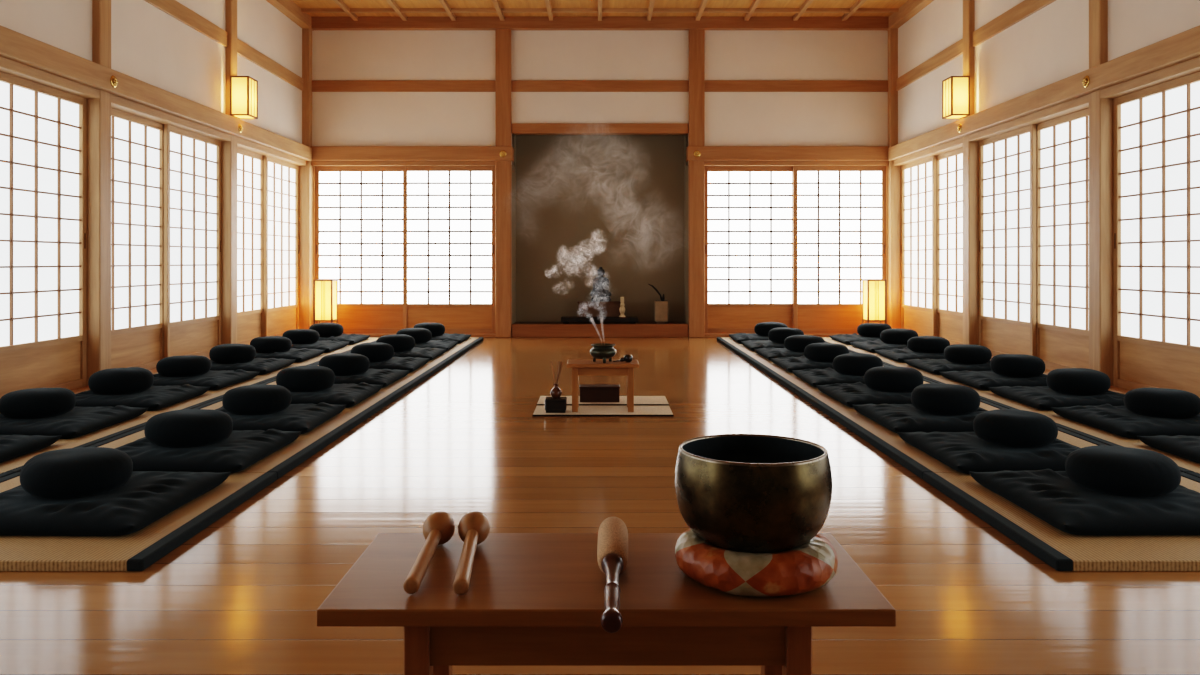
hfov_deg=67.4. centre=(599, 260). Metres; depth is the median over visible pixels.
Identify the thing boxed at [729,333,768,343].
floor cushion
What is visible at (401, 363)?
floor cushion
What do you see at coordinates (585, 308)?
plinth
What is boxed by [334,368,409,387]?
floor cushion
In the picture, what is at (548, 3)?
trim
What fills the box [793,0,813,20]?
trim
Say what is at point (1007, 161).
window
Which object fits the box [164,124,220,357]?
window
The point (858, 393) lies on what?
floor cushion
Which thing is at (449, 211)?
shoji screen
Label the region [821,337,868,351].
mat
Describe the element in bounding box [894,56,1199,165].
trim
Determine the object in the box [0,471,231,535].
floor cushion
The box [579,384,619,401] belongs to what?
box
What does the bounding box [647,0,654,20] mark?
trim
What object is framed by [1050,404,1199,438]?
floor cushion
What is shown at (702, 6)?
trim
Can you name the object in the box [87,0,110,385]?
wall post
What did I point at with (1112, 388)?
trim
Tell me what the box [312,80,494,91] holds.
trim
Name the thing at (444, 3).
trim
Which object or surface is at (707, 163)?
trim
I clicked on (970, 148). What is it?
trim
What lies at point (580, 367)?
altar table
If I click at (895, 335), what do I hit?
cushion
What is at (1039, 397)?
floor cushion
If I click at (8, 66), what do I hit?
trim
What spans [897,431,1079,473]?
floor cushion
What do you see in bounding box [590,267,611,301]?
statuette
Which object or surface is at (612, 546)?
padded striker
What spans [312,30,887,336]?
wall
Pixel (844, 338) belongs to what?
floor cushion
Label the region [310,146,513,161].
trim
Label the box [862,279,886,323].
lantern
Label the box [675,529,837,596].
cushion
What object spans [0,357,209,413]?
trim
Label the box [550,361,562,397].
bud vase
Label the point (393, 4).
trim
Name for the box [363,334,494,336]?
trim
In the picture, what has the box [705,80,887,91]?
trim
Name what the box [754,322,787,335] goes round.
cushion
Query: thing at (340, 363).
cushion
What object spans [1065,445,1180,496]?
cushion
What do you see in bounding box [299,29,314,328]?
trim
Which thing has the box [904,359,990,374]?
floor cushion
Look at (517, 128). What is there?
lintel
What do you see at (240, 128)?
nail cover
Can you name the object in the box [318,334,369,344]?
floor cushion
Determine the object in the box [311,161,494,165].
trim
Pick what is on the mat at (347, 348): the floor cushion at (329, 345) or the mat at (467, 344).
the floor cushion at (329, 345)
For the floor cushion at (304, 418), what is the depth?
4.39 m
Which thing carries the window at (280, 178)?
in the wall at (149, 45)
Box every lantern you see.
[230,76,257,118]
[313,279,337,323]
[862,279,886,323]
[942,76,969,118]
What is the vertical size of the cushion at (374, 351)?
0.142 m
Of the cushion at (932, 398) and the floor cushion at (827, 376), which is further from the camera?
the floor cushion at (827, 376)
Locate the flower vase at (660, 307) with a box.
[649,284,667,323]
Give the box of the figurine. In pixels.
[619,297,625,316]
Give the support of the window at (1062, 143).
in the wall at (1050, 45)
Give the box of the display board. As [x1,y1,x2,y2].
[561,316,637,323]
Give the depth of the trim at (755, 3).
9.57 m
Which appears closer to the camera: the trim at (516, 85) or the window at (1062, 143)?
the window at (1062, 143)
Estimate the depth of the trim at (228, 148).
7.93 m
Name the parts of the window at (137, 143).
panel, frame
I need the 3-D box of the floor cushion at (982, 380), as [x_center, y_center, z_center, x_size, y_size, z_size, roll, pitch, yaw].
[2.728,0.784,6.015,0.669,0.073,0.683,0,0,-1]
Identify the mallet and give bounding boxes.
[403,511,454,593]
[453,511,489,594]
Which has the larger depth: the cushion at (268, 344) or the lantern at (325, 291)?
the lantern at (325, 291)
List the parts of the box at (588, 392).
lid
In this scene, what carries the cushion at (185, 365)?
on the floor cushion at (216, 380)
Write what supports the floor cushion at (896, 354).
on the mat at (935, 378)
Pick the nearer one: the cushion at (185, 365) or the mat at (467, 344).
the cushion at (185, 365)
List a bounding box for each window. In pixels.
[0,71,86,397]
[111,108,163,369]
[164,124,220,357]
[237,148,262,344]
[263,156,298,336]
[315,166,402,333]
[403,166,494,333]
[705,166,792,333]
[793,166,885,333]
[901,156,936,335]
[937,148,962,344]
[979,124,1035,356]
[1036,108,1088,369]
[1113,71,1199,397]
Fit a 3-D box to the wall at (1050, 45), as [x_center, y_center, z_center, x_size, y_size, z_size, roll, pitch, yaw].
[3.400,-0.930,3.960,0.200,3.560,12.820,0,0,0]
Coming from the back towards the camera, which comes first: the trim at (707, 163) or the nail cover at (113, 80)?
the trim at (707, 163)
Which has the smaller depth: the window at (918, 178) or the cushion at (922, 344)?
the cushion at (922, 344)
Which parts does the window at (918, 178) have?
panel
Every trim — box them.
[0,25,311,160]
[0,56,305,165]
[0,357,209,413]
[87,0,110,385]
[144,0,303,90]
[221,0,236,343]
[266,0,313,30]
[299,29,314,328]
[301,8,898,12]
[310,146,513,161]
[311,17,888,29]
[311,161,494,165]
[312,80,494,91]
[333,0,357,20]
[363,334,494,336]
[386,0,406,20]
[439,0,455,20]
[492,0,503,20]
[495,29,511,336]
[511,80,688,91]
[545,0,552,20]
[598,0,601,20]
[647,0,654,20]
[686,146,889,161]
[688,29,704,336]
[696,0,707,20]
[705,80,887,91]
[705,161,888,165]
[705,334,858,336]
[744,0,760,20]
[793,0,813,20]
[842,0,866,20]
[886,0,933,30]
[886,29,900,328]
[888,25,1199,160]
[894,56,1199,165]
[896,0,1055,90]
[963,0,978,344]
[991,357,1129,394]
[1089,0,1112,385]
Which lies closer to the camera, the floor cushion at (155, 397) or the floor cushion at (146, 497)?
the floor cushion at (146, 497)
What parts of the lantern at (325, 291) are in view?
leg, paper panel, leg, paper panel, leg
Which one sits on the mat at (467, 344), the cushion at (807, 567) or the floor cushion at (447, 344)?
the floor cushion at (447, 344)
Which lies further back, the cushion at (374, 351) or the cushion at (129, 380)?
the cushion at (374, 351)
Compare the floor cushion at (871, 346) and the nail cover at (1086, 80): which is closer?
the nail cover at (1086, 80)
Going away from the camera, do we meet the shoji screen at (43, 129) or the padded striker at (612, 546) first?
the padded striker at (612, 546)
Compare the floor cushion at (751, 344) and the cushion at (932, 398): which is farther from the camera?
the floor cushion at (751, 344)
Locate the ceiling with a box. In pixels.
[292,0,907,16]
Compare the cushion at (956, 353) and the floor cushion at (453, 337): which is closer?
the cushion at (956, 353)
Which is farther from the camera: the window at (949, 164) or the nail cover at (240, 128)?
the window at (949, 164)
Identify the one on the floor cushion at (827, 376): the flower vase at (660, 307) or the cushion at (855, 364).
the cushion at (855, 364)
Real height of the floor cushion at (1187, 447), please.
0.074 m
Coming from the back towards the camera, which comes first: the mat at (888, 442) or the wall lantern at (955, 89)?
the wall lantern at (955, 89)
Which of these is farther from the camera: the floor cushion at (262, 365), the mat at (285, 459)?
the floor cushion at (262, 365)
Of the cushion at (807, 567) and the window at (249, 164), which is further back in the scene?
the window at (249, 164)
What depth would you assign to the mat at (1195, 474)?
3.46 m
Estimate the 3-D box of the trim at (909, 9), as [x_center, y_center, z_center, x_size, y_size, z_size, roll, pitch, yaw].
[3.325,-2.643,3.810,0.250,0.135,12.520,0,0,0]
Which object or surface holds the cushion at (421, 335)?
on the floor cushion at (447, 344)
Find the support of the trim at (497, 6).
attached to the ceiling
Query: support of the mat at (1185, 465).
on the floor at (243, 595)
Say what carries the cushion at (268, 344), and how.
on the floor cushion at (303, 354)
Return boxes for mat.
[0,389,229,472]
[0,472,13,477]
[0,472,276,570]
[19,388,404,478]
[221,352,346,388]
[259,352,460,392]
[331,337,378,351]
[350,337,482,354]
[532,396,673,416]
[717,337,849,354]
[739,352,934,392]
[795,388,1108,478]
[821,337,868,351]
[853,352,1045,388]
[923,472,1199,570]
[974,389,1199,472]
[1186,472,1199,477]
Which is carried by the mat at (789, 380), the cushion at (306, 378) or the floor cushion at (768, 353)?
the floor cushion at (768, 353)
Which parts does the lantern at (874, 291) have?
leg, paper panel, leg, paper panel, leg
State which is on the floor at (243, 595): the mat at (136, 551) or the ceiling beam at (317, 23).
the mat at (136, 551)
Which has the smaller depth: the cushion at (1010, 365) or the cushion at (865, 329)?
the cushion at (1010, 365)
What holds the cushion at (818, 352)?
on the floor cushion at (789, 364)
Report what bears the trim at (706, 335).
attached to the wall at (338, 118)
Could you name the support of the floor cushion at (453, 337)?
on the mat at (467, 344)
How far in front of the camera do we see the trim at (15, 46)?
6.13 m
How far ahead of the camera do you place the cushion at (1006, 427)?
3.68 m
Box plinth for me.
[577,301,620,316]
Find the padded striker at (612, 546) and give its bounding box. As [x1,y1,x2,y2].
[597,517,627,632]
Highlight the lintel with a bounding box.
[512,123,687,134]
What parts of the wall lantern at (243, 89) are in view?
paper panel, paper panel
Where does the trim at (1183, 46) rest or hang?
attached to the wall at (1050, 45)
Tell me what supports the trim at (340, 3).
attached to the ceiling
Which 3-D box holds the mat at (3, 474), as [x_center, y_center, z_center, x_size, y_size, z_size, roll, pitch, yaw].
[-2.740,0.834,2.975,0.949,0.033,1.028,0,0,0]
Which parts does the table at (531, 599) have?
leg, leg, leg, leg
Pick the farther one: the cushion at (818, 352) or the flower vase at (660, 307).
the flower vase at (660, 307)
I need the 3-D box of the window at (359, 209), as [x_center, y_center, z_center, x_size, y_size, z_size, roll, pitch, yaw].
[-2.686,-0.125,10.123,1.038,1.880,0.033,0,0,0]
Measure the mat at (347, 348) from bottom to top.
0.033 m
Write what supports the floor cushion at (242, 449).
on the mat at (285, 459)
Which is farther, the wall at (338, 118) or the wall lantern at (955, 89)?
the wall at (338, 118)
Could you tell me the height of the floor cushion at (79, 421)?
0.073 m
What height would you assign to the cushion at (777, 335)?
0.145 m
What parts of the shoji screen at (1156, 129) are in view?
finger pull, frame, panel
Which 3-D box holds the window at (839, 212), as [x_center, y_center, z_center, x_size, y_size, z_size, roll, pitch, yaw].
[2.686,-0.125,10.088,1.038,1.880,0.033,0,0,0]
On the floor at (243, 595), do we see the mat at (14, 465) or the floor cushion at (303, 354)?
the mat at (14, 465)
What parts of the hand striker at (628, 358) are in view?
handle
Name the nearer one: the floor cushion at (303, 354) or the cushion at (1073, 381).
the cushion at (1073, 381)
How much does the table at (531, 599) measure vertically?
0.344 m
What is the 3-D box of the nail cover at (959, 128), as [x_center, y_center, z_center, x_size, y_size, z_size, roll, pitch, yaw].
[3.191,-1.180,8.000,0.024,0.080,0.080,0,0,0]
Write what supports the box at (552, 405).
on the mat at (644, 406)
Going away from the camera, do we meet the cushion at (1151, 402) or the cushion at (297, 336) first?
the cushion at (1151, 402)
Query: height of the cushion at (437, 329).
0.139 m
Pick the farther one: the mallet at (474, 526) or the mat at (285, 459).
the mat at (285, 459)
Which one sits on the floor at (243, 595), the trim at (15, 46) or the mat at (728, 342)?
the mat at (728, 342)
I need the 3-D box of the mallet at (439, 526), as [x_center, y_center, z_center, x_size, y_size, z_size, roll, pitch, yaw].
[-0.288,0.477,1.501,0.056,0.056,0.280,0,0,0]
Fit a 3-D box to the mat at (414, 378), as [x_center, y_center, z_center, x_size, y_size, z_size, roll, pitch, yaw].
[-1.756,0.834,6.940,1.012,0.033,2.298,0,0,0]
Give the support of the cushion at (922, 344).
on the floor cushion at (896, 354)
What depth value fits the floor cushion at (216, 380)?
5.85 m
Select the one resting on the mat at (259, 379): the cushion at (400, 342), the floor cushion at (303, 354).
the floor cushion at (303, 354)
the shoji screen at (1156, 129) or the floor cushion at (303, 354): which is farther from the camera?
the floor cushion at (303, 354)
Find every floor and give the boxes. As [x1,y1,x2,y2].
[0,337,1199,674]
[514,322,685,323]
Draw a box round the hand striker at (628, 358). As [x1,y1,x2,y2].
[613,354,632,361]
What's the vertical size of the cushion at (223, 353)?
0.144 m
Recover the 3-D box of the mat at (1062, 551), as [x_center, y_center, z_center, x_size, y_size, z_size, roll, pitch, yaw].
[1.756,0.834,2.975,1.012,0.033,1.028,0,0,0]
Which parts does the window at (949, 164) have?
frame, panel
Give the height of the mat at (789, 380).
0.033 m
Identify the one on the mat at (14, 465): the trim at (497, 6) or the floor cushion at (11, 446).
the floor cushion at (11, 446)
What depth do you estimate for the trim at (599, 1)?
9.58 m
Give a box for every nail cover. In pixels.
[110,75,117,87]
[238,124,242,132]
[499,150,506,156]
[693,150,700,156]
[957,124,961,132]
[1082,75,1089,87]
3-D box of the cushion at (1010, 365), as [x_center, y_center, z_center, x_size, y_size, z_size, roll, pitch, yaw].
[2.787,0.698,6.013,0.330,0.144,0.334,0,0,-18]
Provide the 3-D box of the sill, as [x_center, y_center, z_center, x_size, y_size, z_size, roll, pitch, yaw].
[0.000,0.777,10.062,1.970,0.145,0.075,0,0,0]
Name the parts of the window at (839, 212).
panel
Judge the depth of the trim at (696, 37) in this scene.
10.01 m
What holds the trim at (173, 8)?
attached to the wall at (149, 45)
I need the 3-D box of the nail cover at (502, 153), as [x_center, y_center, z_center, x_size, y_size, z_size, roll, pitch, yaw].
[-1.078,-1.190,9.986,0.080,0.080,0.024,0,0,0]
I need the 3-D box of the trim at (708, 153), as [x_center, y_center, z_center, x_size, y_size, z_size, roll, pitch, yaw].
[2.096,-1.196,10.082,2.248,0.160,0.175,0,0,0]
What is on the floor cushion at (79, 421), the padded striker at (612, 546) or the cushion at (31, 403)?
the cushion at (31, 403)
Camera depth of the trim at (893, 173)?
9.97 m
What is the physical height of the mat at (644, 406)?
0.017 m
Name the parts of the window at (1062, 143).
frame, panel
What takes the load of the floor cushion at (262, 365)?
on the mat at (259, 379)
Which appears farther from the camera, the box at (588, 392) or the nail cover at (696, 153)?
the nail cover at (696, 153)
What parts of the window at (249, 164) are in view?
panel, frame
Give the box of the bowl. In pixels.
[675,434,831,552]
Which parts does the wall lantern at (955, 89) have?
paper panel, paper panel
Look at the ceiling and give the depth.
9.51 m
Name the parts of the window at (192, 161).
panel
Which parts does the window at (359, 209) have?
frame, panel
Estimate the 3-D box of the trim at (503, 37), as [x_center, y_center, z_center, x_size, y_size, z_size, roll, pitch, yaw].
[-1.077,-0.865,10.130,0.174,3.430,0.240,0,0,0]
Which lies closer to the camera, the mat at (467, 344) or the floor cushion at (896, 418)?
the floor cushion at (896, 418)
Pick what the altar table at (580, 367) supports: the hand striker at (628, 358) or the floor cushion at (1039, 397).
the hand striker at (628, 358)
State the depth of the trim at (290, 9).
9.46 m
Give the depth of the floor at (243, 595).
2.61 m
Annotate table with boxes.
[316,533,895,674]
[567,342,638,411]
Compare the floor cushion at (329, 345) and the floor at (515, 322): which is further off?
the floor at (515, 322)
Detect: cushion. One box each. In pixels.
[0,388,75,418]
[0,405,148,438]
[0,435,61,462]
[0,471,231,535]
[20,447,132,498]
[75,384,209,410]
[88,367,153,394]
[114,429,301,472]
[144,409,232,446]
[152,369,259,390]
[156,355,210,376]
[209,344,255,363]
[210,358,295,374]
[215,402,345,433]
[222,385,291,414]
[250,336,291,352]
[255,348,325,362]
[276,365,334,391]
[282,329,318,343]
[290,382,382,407]
[291,339,348,352]
[309,323,342,336]
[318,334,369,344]
[319,353,369,374]
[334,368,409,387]
[351,342,393,361]
[369,357,429,372]
[376,334,414,351]
[393,347,446,360]
[396,328,431,343]
[413,322,444,336]
[414,339,458,350]
[431,333,471,342]
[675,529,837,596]
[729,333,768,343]
[741,340,784,350]
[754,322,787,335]
[754,348,804,360]
[768,327,803,343]
[770,356,833,372]
[784,335,824,351]
[792,367,864,387]
[804,343,848,361]
[816,382,911,407]
[829,333,880,344]
[833,353,882,375]
[850,339,907,352]
[852,404,987,433]
[857,323,891,336]
[864,366,922,392]
[875,347,944,362]
[880,328,917,343]
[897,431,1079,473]
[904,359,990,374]
[907,336,949,352]
[911,383,979,414]
[939,370,1047,389]
[944,344,991,363]
[969,469,1199,535]
[973,409,1057,446]
[988,386,1124,409]
[990,354,1044,377]
[1046,368,1110,394]
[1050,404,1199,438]
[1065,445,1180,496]
[1124,388,1199,418]
[1136,435,1199,462]
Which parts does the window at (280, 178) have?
panel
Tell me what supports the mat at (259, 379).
on the floor at (243, 595)
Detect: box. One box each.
[545,397,566,412]
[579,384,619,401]
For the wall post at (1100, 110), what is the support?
attached to the wall at (1050, 45)
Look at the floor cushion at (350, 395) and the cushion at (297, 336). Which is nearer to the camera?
the floor cushion at (350, 395)
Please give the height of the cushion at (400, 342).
0.143 m
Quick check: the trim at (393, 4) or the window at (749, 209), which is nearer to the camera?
the trim at (393, 4)
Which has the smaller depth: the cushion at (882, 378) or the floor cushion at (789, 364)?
the cushion at (882, 378)
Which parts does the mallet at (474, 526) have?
handle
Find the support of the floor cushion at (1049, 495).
on the mat at (1062, 551)
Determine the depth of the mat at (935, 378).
6.56 m
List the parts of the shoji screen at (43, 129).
panel, frame, finger pull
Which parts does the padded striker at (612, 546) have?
handle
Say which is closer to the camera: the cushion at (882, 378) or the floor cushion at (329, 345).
the cushion at (882, 378)
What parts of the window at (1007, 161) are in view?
panel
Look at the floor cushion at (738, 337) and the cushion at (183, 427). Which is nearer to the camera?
the cushion at (183, 427)
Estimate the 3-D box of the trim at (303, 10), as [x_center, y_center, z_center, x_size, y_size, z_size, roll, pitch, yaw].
[0.000,-2.691,9.670,6.600,0.038,0.044,0,0,0]
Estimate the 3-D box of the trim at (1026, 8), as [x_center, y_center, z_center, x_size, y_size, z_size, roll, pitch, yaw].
[3.341,-1.952,3.760,0.118,0.133,12.420,0,0,0]
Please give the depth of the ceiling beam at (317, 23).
9.98 m
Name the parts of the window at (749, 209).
panel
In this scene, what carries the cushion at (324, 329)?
on the floor cushion at (351, 338)
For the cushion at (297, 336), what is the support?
on the floor cushion at (329, 345)
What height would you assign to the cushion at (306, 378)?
0.144 m
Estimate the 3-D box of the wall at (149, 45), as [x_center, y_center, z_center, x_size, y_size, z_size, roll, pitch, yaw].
[-3.400,-0.930,3.960,0.200,3.560,12.820,0,0,0]
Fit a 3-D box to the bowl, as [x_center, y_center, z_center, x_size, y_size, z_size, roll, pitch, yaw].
[0.247,0.380,1.462,0.252,0.153,0.252,0,0,6]
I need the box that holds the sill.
[512,324,687,336]
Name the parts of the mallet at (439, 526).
handle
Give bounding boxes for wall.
[0,0,301,143]
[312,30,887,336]
[898,0,1199,143]
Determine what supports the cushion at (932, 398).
on the floor cushion at (896, 418)
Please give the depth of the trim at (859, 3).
9.56 m
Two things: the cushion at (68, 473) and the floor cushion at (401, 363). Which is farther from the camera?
the floor cushion at (401, 363)
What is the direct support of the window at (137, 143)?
in the wall at (149, 45)
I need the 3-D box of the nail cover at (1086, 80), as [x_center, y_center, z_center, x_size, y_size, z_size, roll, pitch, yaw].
[3.191,-1.180,5.920,0.024,0.080,0.080,0,0,0]
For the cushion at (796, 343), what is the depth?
7.56 m
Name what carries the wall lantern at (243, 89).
attached to the wall at (149, 45)
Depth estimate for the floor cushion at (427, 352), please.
7.49 m
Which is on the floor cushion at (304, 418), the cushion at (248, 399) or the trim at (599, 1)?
the cushion at (248, 399)

